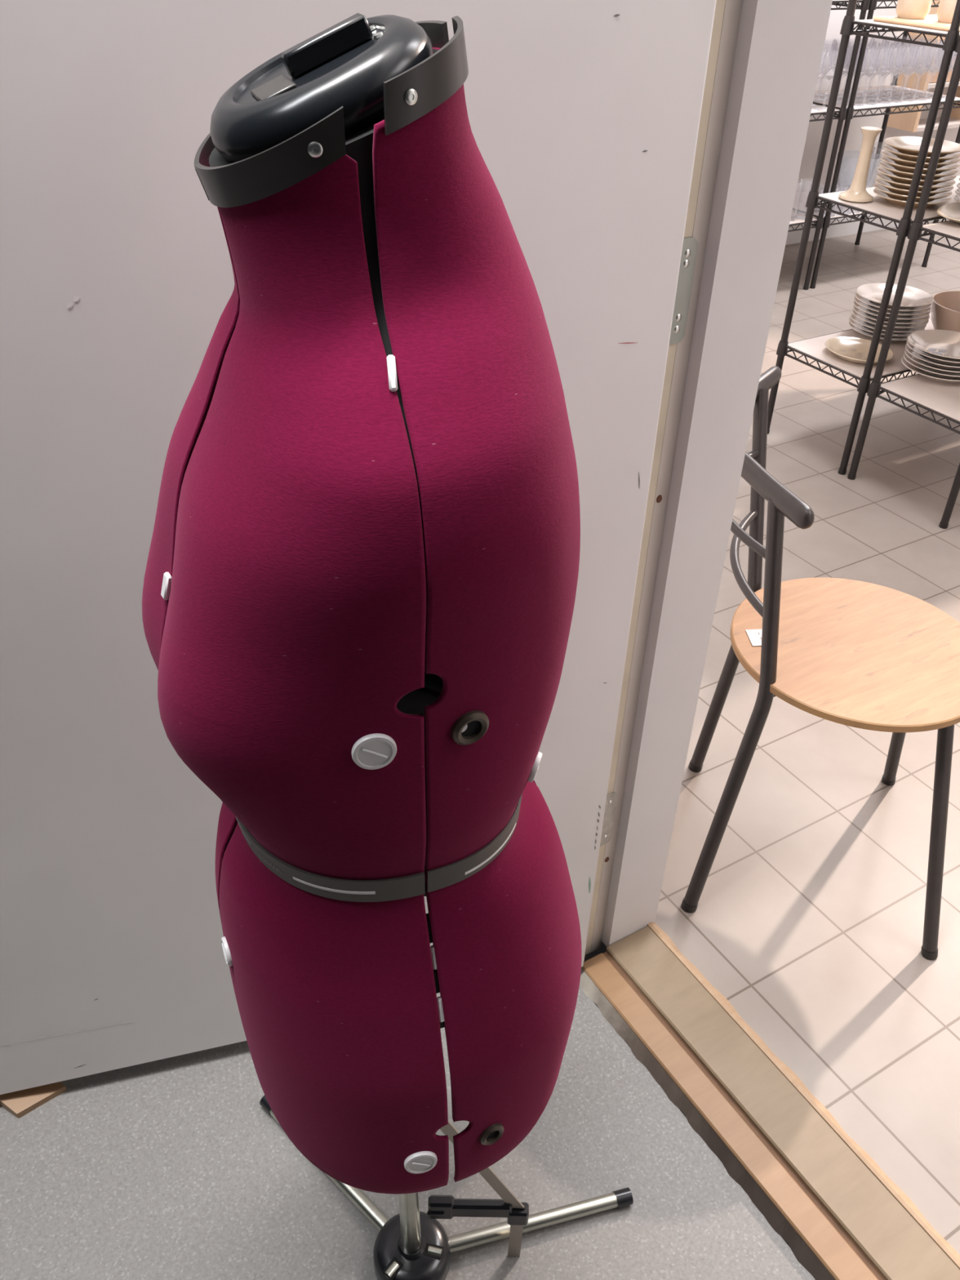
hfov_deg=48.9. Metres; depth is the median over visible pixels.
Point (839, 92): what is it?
wine glass
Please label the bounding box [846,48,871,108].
wine glass
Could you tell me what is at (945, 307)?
bowl
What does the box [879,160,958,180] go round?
dinner plate
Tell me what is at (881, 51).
wine glass
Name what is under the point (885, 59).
wine glass
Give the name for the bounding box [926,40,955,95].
wine glass
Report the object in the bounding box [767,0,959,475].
wire rack
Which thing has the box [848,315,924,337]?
dinner plate
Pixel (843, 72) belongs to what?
wine glass
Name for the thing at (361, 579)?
dress form
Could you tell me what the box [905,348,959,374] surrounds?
dinner plate
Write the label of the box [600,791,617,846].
hinge plate
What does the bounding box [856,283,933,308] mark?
dinner plate
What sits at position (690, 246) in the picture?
hinge plate
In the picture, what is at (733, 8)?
trim
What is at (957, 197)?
plate
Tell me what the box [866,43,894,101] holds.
wine glass
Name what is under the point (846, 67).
wine glass
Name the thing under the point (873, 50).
wine glass
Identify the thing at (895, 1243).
trim
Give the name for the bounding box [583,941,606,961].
wall
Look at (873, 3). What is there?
wire shelf
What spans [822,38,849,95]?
wine glass
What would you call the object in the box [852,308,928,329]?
dinner plate
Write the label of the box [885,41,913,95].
wine glass
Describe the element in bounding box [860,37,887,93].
wine glass
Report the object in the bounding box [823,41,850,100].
wine glass
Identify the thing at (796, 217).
tumbler
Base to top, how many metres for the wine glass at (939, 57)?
0.225 m
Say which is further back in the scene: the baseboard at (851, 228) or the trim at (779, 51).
the baseboard at (851, 228)
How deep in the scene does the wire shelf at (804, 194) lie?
5.01 m
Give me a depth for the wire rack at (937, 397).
3.09 m
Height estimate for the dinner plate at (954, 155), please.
0.024 m
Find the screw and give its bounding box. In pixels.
[656,494,662,502]
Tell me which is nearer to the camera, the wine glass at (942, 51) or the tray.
the tray
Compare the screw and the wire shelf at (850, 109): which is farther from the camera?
the wire shelf at (850, 109)
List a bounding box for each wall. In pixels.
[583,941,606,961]
[791,0,959,217]
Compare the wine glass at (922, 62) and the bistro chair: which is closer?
the bistro chair
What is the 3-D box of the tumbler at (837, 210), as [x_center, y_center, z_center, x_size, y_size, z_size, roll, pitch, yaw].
[1.692,-2.079,4.974,0.055,0.108,0.055,-18,40,-26]
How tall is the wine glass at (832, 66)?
0.225 m
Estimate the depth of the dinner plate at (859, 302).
3.49 m
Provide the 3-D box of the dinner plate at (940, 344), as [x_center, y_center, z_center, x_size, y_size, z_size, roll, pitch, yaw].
[1.453,-0.904,3.267,0.256,0.027,0.256,-18,40,-26]
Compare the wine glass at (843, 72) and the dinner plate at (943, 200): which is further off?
the wine glass at (843, 72)
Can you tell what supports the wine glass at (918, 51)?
on the wire rack at (873, 3)
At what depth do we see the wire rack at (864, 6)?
4.63 m
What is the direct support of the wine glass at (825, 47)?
on the wire rack at (864, 6)
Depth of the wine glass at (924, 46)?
4.97 m
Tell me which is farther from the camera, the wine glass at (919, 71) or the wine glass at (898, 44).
the wine glass at (898, 44)
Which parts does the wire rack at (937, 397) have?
post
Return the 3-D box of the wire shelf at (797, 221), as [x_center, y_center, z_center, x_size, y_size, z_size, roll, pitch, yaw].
[1.103,-1.916,4.837,0.806,0.033,0.455,-18,40,-26]
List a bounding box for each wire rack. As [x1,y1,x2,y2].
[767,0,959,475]
[787,0,870,289]
[792,0,959,288]
[847,36,959,528]
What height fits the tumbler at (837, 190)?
0.108 m
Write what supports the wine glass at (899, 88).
on the wire rack at (873, 3)
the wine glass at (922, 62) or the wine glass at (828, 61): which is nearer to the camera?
the wine glass at (828, 61)
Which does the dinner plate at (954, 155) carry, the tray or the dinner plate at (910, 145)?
the dinner plate at (910, 145)
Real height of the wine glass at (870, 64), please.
0.225 m
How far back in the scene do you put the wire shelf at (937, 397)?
3.17 m
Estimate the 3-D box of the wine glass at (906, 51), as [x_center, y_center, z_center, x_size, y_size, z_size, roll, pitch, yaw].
[1.885,-2.594,4.821,0.083,0.225,0.083,-18,40,-26]
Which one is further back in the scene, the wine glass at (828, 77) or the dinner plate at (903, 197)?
the wine glass at (828, 77)
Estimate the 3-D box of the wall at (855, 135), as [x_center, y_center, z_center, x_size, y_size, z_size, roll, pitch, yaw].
[1.170,-3.295,4.517,5.924,3.352,0.090,-18,40,-26]
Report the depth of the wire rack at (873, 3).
4.89 m
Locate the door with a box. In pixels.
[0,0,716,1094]
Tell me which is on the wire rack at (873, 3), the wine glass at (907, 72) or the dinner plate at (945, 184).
the wine glass at (907, 72)
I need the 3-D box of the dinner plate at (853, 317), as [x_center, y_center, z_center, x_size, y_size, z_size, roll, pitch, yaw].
[1.377,-1.073,3.574,0.248,0.024,0.248,-18,40,-26]
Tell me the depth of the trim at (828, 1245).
1.59 m
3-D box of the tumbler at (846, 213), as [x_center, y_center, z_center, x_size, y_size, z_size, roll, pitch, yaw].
[1.721,-2.051,4.936,0.055,0.108,0.055,-18,40,-26]
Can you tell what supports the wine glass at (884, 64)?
on the wire rack at (873, 3)
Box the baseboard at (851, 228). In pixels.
[785,213,942,244]
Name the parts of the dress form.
torso panel, hip panel, dial knob, recess plate, torso panel, leg, hip panel, dial knob, rod, dial knob, torso panel, rod, hip panel, torso panel, bracket arm, hip panel, leg, dial knob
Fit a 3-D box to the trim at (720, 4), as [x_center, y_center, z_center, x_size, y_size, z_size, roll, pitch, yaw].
[0.211,-0.314,1.261,0.027,2.133,0.024,-18,40,-26]
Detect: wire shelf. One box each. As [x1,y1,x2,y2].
[784,311,930,387]
[787,210,817,231]
[792,182,879,225]
[808,103,840,121]
[813,85,959,117]
[814,174,959,232]
[831,0,863,9]
[831,0,939,8]
[850,19,959,48]
[876,373,959,434]
[918,220,959,252]
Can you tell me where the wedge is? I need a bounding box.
[0,1081,66,1118]
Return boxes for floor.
[0,985,815,1279]
[654,218,959,1254]
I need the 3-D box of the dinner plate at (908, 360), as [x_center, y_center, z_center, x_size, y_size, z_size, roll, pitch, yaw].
[1.454,-0.860,3.301,0.256,0.027,0.256,-18,40,-26]
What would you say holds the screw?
attached to the wall at (602, 949)
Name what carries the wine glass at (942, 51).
on the wire rack at (873, 3)
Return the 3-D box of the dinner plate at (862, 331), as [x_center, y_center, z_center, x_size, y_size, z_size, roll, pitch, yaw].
[1.379,-1.052,3.593,0.248,0.024,0.248,-18,40,-26]
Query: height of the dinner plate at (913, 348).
0.027 m
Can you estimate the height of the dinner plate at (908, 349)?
0.026 m
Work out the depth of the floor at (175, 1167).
1.53 m
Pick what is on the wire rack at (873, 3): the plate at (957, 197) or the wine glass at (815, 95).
the wine glass at (815, 95)
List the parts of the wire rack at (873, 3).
post, post, post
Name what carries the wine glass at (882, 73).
on the wire rack at (873, 3)
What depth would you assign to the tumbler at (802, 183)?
4.78 m
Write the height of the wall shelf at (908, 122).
0.900 m
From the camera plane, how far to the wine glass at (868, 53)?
4.67 m
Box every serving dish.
[825,337,893,364]
[937,202,959,223]
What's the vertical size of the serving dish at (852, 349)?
0.025 m
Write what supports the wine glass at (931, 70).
on the wire rack at (873, 3)
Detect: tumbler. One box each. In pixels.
[790,182,803,221]
[795,178,804,219]
[805,184,822,211]
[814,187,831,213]
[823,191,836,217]
[831,186,848,211]
[831,188,844,215]
[840,187,851,214]
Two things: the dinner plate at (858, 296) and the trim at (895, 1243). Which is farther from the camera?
the dinner plate at (858, 296)
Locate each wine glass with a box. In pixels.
[811,51,829,111]
[812,47,826,106]
[813,40,836,97]
[813,43,837,101]
[814,48,833,110]
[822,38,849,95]
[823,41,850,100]
[827,45,848,104]
[837,62,856,98]
[838,39,862,94]
[840,44,869,103]
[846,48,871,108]
[849,38,875,93]
[849,40,876,97]
[854,44,882,102]
[854,47,884,106]
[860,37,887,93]
[861,40,888,97]
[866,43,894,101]
[867,46,897,106]
[871,35,899,92]
[873,40,901,96]
[879,42,907,100]
[880,45,910,104]
[884,35,911,90]
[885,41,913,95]
[891,42,919,98]
[893,44,922,103]
[895,35,923,89]
[897,39,925,93]
[902,40,932,97]
[905,44,934,102]
[909,37,937,93]
[915,40,944,97]
[917,46,939,101]
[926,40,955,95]
[928,48,957,100]
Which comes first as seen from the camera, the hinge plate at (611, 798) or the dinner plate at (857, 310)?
the hinge plate at (611, 798)
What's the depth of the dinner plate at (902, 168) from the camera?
3.08 m
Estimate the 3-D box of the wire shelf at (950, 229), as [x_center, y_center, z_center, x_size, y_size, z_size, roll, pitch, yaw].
[1.704,-1.181,3.039,0.921,0.033,0.367,-18,40,-26]
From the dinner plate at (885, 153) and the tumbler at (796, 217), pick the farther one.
the tumbler at (796, 217)
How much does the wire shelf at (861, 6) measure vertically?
0.033 m
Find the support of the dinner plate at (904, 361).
on the wire rack at (937, 397)
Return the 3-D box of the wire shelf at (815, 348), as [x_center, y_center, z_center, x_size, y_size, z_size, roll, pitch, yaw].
[1.483,-1.004,3.581,0.921,0.033,0.358,-18,40,-26]
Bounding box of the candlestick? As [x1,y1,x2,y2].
[838,126,882,203]
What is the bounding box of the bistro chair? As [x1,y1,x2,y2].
[680,366,959,959]
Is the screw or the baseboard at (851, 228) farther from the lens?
the baseboard at (851, 228)
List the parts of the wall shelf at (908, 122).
shelf, shelf, panel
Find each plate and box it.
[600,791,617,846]
[669,236,697,344]
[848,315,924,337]
[848,321,907,342]
[850,312,926,333]
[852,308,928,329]
[853,296,931,316]
[853,300,929,320]
[853,305,929,325]
[854,291,932,312]
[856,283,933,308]
[873,182,952,202]
[873,187,951,208]
[874,177,953,196]
[875,172,955,191]
[876,165,956,186]
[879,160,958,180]
[880,149,959,168]
[880,155,959,174]
[883,143,959,163]
[884,136,959,157]
[901,355,959,382]
[903,352,959,377]
[905,343,959,369]
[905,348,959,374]
[906,339,959,364]
[907,329,959,360]
[954,195,959,203]
[955,188,959,195]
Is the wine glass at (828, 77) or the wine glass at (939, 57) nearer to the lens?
the wine glass at (828, 77)
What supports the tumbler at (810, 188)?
on the wire rack at (873, 3)
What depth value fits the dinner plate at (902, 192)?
3.11 m
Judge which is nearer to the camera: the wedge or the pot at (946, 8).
the wedge
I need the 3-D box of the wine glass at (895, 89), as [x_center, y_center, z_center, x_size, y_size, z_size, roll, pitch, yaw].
[2.000,-2.760,5.061,0.083,0.225,0.083,-18,40,-26]
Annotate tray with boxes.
[872,14,959,31]
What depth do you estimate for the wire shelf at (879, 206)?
3.11 m
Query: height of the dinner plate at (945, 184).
0.024 m
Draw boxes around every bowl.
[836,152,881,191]
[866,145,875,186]
[930,290,959,332]
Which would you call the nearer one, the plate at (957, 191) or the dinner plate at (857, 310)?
the plate at (957, 191)
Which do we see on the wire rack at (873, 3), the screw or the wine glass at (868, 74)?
the wine glass at (868, 74)
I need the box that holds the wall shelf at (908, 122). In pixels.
[886,0,959,132]
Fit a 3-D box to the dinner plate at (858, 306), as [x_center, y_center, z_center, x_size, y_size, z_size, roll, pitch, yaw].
[1.380,-1.109,3.552,0.248,0.024,0.248,-18,40,-26]
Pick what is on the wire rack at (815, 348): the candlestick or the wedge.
the candlestick
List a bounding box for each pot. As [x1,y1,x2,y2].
[895,0,932,19]
[937,0,956,23]
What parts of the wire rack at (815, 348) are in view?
post, post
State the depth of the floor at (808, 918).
2.12 m
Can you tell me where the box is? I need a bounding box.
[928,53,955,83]
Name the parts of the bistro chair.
post, post, rod, rod, rail, seat, leg, leg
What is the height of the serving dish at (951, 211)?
0.023 m
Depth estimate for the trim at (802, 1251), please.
1.60 m
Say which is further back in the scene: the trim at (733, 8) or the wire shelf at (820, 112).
the wire shelf at (820, 112)
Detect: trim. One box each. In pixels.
[579,968,835,1279]
[581,953,878,1279]
[585,0,725,955]
[590,0,742,952]
[601,0,832,946]
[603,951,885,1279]
[605,925,959,1279]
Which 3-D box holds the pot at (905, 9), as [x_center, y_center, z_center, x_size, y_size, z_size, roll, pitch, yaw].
[1.195,-1.754,2.906,0.090,0.076,0.090,-18,40,-26]
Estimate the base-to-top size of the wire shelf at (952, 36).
0.033 m
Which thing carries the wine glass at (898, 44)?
on the wire rack at (873, 3)
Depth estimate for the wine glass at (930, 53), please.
4.88 m
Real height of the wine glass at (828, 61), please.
0.225 m
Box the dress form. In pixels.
[142,13,633,1279]
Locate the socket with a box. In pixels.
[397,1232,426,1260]
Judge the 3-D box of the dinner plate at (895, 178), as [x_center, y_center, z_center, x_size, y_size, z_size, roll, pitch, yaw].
[1.291,-1.375,3.134,0.225,0.024,0.225,-18,40,-26]

